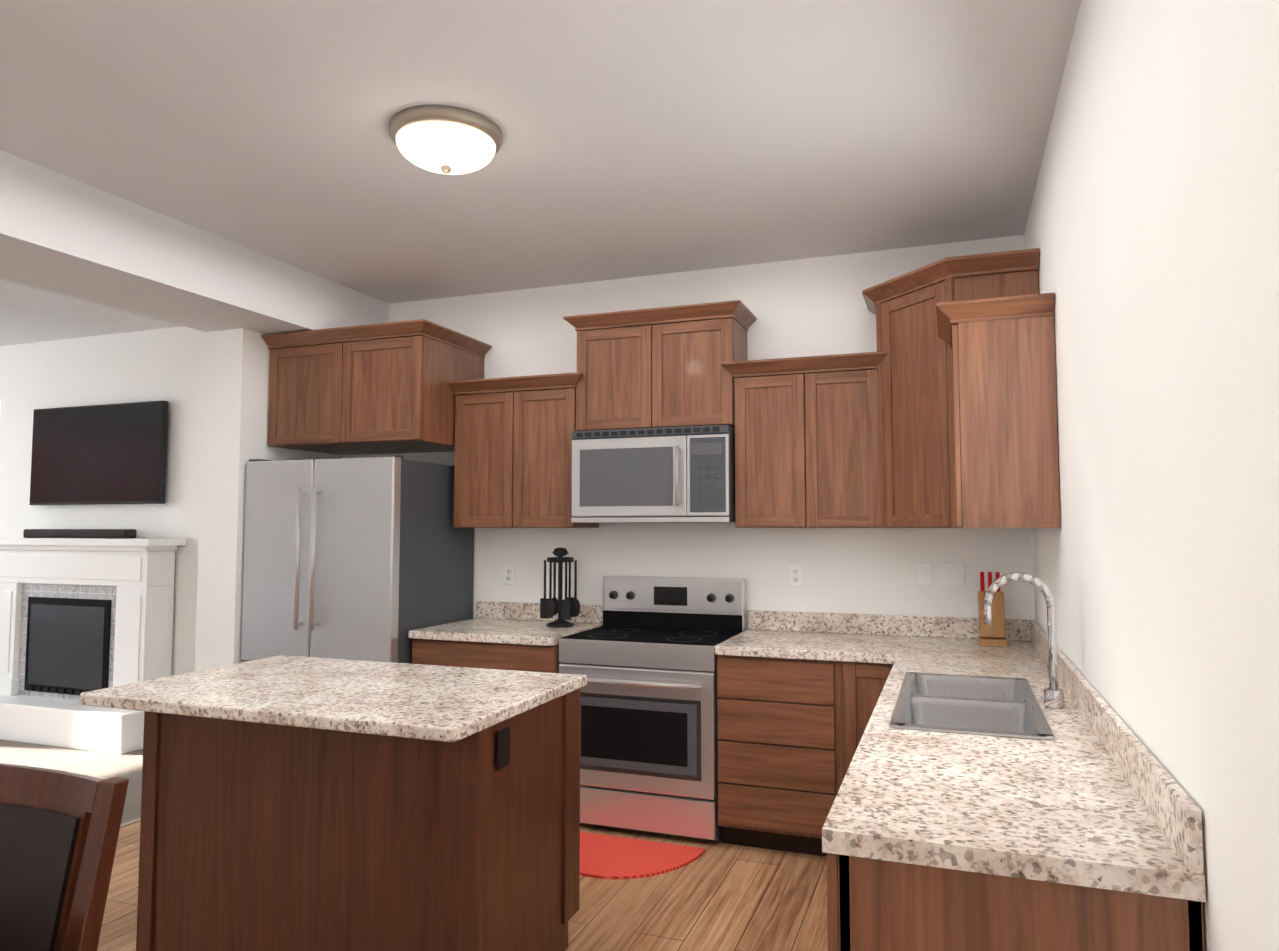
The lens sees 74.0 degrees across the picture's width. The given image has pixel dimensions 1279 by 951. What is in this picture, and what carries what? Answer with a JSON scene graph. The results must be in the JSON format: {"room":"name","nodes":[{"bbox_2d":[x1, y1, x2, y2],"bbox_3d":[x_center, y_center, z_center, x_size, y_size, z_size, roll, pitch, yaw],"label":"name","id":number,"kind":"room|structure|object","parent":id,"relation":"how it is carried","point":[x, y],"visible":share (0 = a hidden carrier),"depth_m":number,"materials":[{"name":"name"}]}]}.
{"room":"kitchen and living room","nodes":[
{"label":"kitchen and living room","id":0,"kind":"room"},
{"bbox_2d":[195,328,342,670],"bbox_3d":[-2.213,0.487,5.138,0.280,2.580,0.850,-1,-4,20],"label":"wall","id":1,"kind":"structure","parent":0,"point":[235,402],"depth_m":4.77,"materials":[{"name":"paint"}]},
{"bbox_2d":[265,328,412,454],"bbox_3d":[-1.769,-0.469,5.132,0.578,0.626,0.657,-1,-4,20],"label":"upper cabinet","id":2,"kind":"object","parent":1,"relation":"attached to","point":[308,410],"depth_m":4.83,"materials":[{"name":"brown wood"}]},
{"bbox_2d":[97,821,827,950],"bbox_3d":[-1.371,1.561,0.944,4.410,0.080,8.400,-1,-4,20],"label":"floor","id":3,"kind":"structure","parent":0,"point":[718,895],"depth_m":3.29,"materials":[{"name":"brown wood"}]},
{"bbox_2d":[0,763,128,950],"bbox_3d":[-1.265,1.046,1.363,0.500,1.000,0.582,-1,-4,20],"label":"chair","id":4,"kind":"object","parent":3,"relation":"on","point":[59,832],"visible":1,"depth_m":1.55,"materials":[{"name":"brown wood"}]},
{"bbox_2d":[0,739,142,827],"bbox_3d":[-5.965,1.662,2.634,5.418,0.086,8.400,-1,-4,20],"label":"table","id":5,"kind":"object","parent":3,"relation":"on","point":[104,765],"depth_m":5.27,"materials":[{"name":"beige carpet"}]},
{"bbox_2d":[0,538,185,753],"bbox_3d":[-4.059,1.137,5.988,1.760,1.385,0.420,-1,-4,20],"label":"fireplace","id":6,"kind":"object","parent":5,"relation":"on","point":[78,616],"visible":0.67,"depth_m":5.89,"materials":[{"name":"white paint"}]},
{"bbox_2d":[23,529,136,537],"bbox_3d":[-4.033,0.418,6.103,1.040,0.064,0.090,-1,-4,20],"label":"soundbar","id":7,"kind":"object","parent":6,"relation":"on","point":[79,533],"visible":1,"depth_m":6.04,"materials":[{"name":"black plastic"}]},
{"bbox_2d":[241,454,473,663],"bbox_3d":[-1.609,0.840,4.873,0.990,1.842,0.865,-1,-4,20],"label":"refrigerator","id":8,"kind":"object","parent":3,"relation":"on","point":[368,559],"visible":0.48,"depth_m":4.55,"materials":[{"name":"grey metal"}]},
{"bbox_2d":[136,683,586,950],"bbox_3d":[-0.936,1.204,2.951,1.300,0.880,0.723,-1,-4,20],"label":"kitchen island","id":9,"kind":"object","parent":3,"relation":"on","point":[294,803],"depth_m":2.64,"materials":[{"name":"brown wood"}]},
{"bbox_2d":[79,655,586,742],"bbox_3d":[-1.014,0.743,2.950,1.428,0.040,0.890,-1,-4,20],"label":"island countertop","id":10,"kind":"structure","parent":9,"relation":"on","point":[422,703],"depth_m":2.75,"materials":[{"name":"beige stone"}]},
{"bbox_2d":[408,601,602,672],"bbox_3d":[-0.700,1.237,4.612,0.840,1.019,0.694,-1,-4,20],"label":"base cabinet","id":11,"kind":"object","parent":3,"relation":"on","point":[502,635],"depth_m":4.40,"materials":[{"name":"beige stone"}]},
{"bbox_2d":[540,547,579,626],"bbox_3d":[-0.437,0.613,4.681,0.220,0.430,0.183,-1,-4,20],"label":"utensil caddy","id":12,"kind":"object","parent":11,"relation":"on","point":[568,608],"visible":1,"depth_m":4.66,"materials":[{"name":"black plastic"}]},
{"bbox_2d":[580,831,705,878],"bbox_3d":[-0.124,1.688,3.759,0.740,0.012,0.450,-1,-4,20],"label":"rug","id":13,"kind":"object","parent":3,"relation":"on","point":[602,856],"visible":0.65,"depth_m":3.74,"materials":[{"name":"red fabric"}]},
{"bbox_2d":[558,575,745,841],"bbox_3d":[0.071,1.132,4.310,0.800,1.190,0.708,-1,-4,20],"label":"range","id":14,"kind":"object","parent":3,"relation":"on","point":[643,658],"visible":0.83,"depth_m":4.04,"materials":[{"name":"grey metal"}]},
{"bbox_2d":[715,610,907,853],"bbox_3d":[0.838,1.202,4.043,0.800,1.019,0.701,-1,-4,20],"label":"base cabinet","id":15,"kind":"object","parent":3,"relation":"on","point":[782,680],"depth_m":3.82,"materials":[{"name":"brown wood"}]},
{"bbox_2d":[808,616,1205,950],"bbox_3d":[1.107,1.123,2.763,0.591,1.019,2.921,-1,-4,20],"label":"base cabinet","id":16,"kind":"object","parent":3,"relation":"on","point":[1082,831],"depth_m":1.53,"materials":[{"name":"beige stone"}]},
{"bbox_2d":[889,672,1054,739],"bbox_3d":[1.021,0.795,2.639,0.408,0.198,0.908,-1,-4,20],"label":"sink","id":17,"kind":"object","parent":16,"relation":"in","point":[980,705],"visible":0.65,"depth_m":2.64,"materials":[{"name":"silver metal"}]},
{"bbox_2d":[978,572,1006,646],"bbox_3d":[1.641,0.619,3.961,0.120,0.330,0.185,-1,-4,20],"label":"knife block","id":18,"kind":"object","parent":16,"relation":"on","point":[993,634],"visible":0.85,"depth_m":3.92,"materials":[{"name":"brown wood"}]},
{"bbox_2d":[983,572,1063,708],"bbox_3d":[1.188,0.501,2.640,0.220,0.402,0.141,-1,-4,20],"label":"faucet","id":19,"kind":"object","parent":16,"relation":"on","point":[1053,694],"visible":1,"depth_m":2.57,"materials":[{"name":"silver metal"}]},
{"bbox_2d":[0,235,1034,675],"bbox_3d":[-2.493,0.366,5.788,9.810,2.900,0.160,-1,-4,20],"label":"wall","id":20,"kind":"structure","parent":0,"point":[810,307],"depth_m":4.88,"materials":[{"name":"paint"}]},
{"bbox_2d":[29,400,167,504],"bbox_3d":[-3.979,-0.152,6.241,1.330,0.730,0.074,-1,-4,20],"label":"wall-mounted tv","id":21,"kind":"object","parent":20,"relation":"attached to","point":[101,454],"visible":1,"depth_m":6.18,"materials":[{"name":"black plastic"}]},
{"bbox_2d":[349,320,488,452],"bbox_3d":[-1.335,-0.478,4.972,0.578,0.626,0.657,-1,-4,20],"label":"upper cabinet","id":22,"kind":"object","parent":20,"relation":"attached to","point":[401,376],"depth_m":4.67,"materials":[{"name":"brown wood"}]},
{"bbox_2d":[449,376,524,527],"bbox_3d":[-0.795,-0.106,4.921,0.436,0.816,0.337,-1,-4,20],"label":"upper cabinet","id":23,"kind":"object","parent":20,"relation":"attached to","point":[489,415],"depth_m":4.77,"materials":[{"name":"brown wood"}]},
{"bbox_2d":[504,565,514,584],"bbox_3d":[-0.773,0.591,5.047,0.070,0.116,0.009,-1,-4,20],"label":"electrical outlet plate","id":24,"kind":"object","parent":20,"relation":"attached to","point":[509,574],"visible":1,"depth_m":5.04,"materials":[{"name":"white plastic"}]},
{"bbox_2d":[521,372,598,527],"bbox_3d":[-0.495,-0.113,4.811,0.436,0.816,0.337,-1,-4,20],"label":"upper cabinet","id":25,"kind":"object","parent":20,"relation":"attached to","point":[550,401],"depth_m":4.64,"materials":[{"name":"brown wood"}]},
{"bbox_2d":[573,308,664,430],"bbox_3d":[-0.055,-0.537,4.674,0.493,0.606,0.337,-1,-4,20],"label":"upper cabinet","id":26,"kind":"object","parent":20,"relation":"attached to","point":[621,355],"depth_m":4.51,"materials":[{"name":"brown wood"}]},
{"bbox_2d":[571,425,734,522],"bbox_3d":[0.100,0.008,4.515,0.856,0.485,0.449,-1,-4,20],"label":"microwave","id":27,"kind":"object","parent":26,"relation":"attached to","point":[685,474],"visible":1,"depth_m":4.34,"materials":[{"name":"grey metal"}]},
{"bbox_2d":[665,304,748,426],"bbox_3d":[0.299,-0.545,4.544,0.493,0.606,0.337,-1,-4,20],"label":"upper cabinet","id":28,"kind":"object","parent":20,"relation":"attached to","point":[702,340],"depth_m":4.37,"materials":[{"name":"brown wood"}]},
{"bbox_2d":[729,356,820,527],"bbox_3d":[0.725,-0.141,4.352,0.413,0.816,0.355,-1,-4,20],"label":"upper cabinet","id":29,"kind":"object","parent":20,"relation":"attached to","point":[773,403],"depth_m":4.21,"materials":[{"name":"brown wood"}]},
{"bbox_2d":[789,564,802,586],"bbox_3d":[0.822,0.525,4.462,0.070,0.116,0.009,-1,-4,20],"label":"electrical outlet plate","id":30,"kind":"object","parent":20,"relation":"attached to","point":[795,574],"visible":1,"depth_m":4.46,"materials":[{"name":"white plastic"}]},
{"bbox_2d":[817,356,856,527],"bbox_3d":[1.004,-0.147,4.249,0.413,0.816,0.355,-1,-4,20],"label":"upper cabinet","id":31,"kind":"object","parent":20,"relation":"attached to","point":[836,426],"depth_m":4.10,"materials":[{"name":"brown wood"}]},
{"bbox_2d":[918,562,932,585],"bbox_3d":[1.427,0.491,4.240,0.070,0.116,0.011,-1,-4,20],"label":"switch plate","id":32,"kind":"object","parent":20,"relation":"attached to","point":[925,575],"visible":1,"depth_m":4.24,"materials":[{"name":"white plastic"}]},
{"bbox_2d":[853,248,1044,527],"bbox_3d":[1.421,-0.324,3.907,0.729,1.126,0.728,-1,-4,20],"label":"upper cabinet","id":33,"kind":"object","parent":20,"relation":"attached to","point":[938,409],"depth_m":3.84,"materials":[{"name":"brown wood"}]},
{"bbox_2d":[939,562,964,585],"bbox_3d":[1.544,0.489,4.197,0.116,0.116,0.011,-1,-4,20],"label":"switch plate","id":34,"kind":"object","parent":20,"relation":"attached to","point":[951,574],"visible":1,"depth_m":4.20,"materials":[{"name":"white plastic"}]},
{"bbox_2d":[0,0,1080,345],"bbox_3d":[-3.904,-1.366,2.059,9.810,0.100,8.400,-1,-4,20],"label":"ceiling","id":35,"kind":"structure","parent":0,"point":[640,138],"depth_m":3.05,"materials":[{"name":"paint"}]},
{"bbox_2d":[0,150,388,334],"bbox_3d":[-3.289,-1.170,1.821,0.620,0.320,8.000,-1,-4,20],"label":"soffit","id":36,"kind":"structure","parent":35,"relation":"attached to","point":[62,234],"depth_m":3.94,"materials":[{"name":"paint"}]},
{"bbox_2d":[389,105,501,174],"bbox_3d":[-0.703,-1.175,3.087,0.400,0.153,0.400,-1,-4,20],"label":"kitchen ceiling light","id":37,"kind":"object","parent":35,"relation":"attached to","point":[446,139],"visible":1,"depth_m":2.97,"materials":[{"name":"white glass"}]},
{"bbox_2d":[1024,0,1278,950],"bbox_3d":[0.551,0.024,0.222,0.160,2.900,8.200,-1,-4,20],"label":"wall","id":38,"kind":"structure","parent":0,"point":[1151,233],"depth_m":1.42,"materials":[{"name":"paint"}]},
{"bbox_2d":[941,296,1059,527],"bbox_3d":[1.400,-0.205,3.316,0.365,0.816,0.496,-1,-4,20],"label":"upper cabinet","id":39,"kind":"object","parent":38,"relation":"attached to","point":[998,372],"depth_m":3.08,"materials":[{"name":"brown wood"}]}
]}

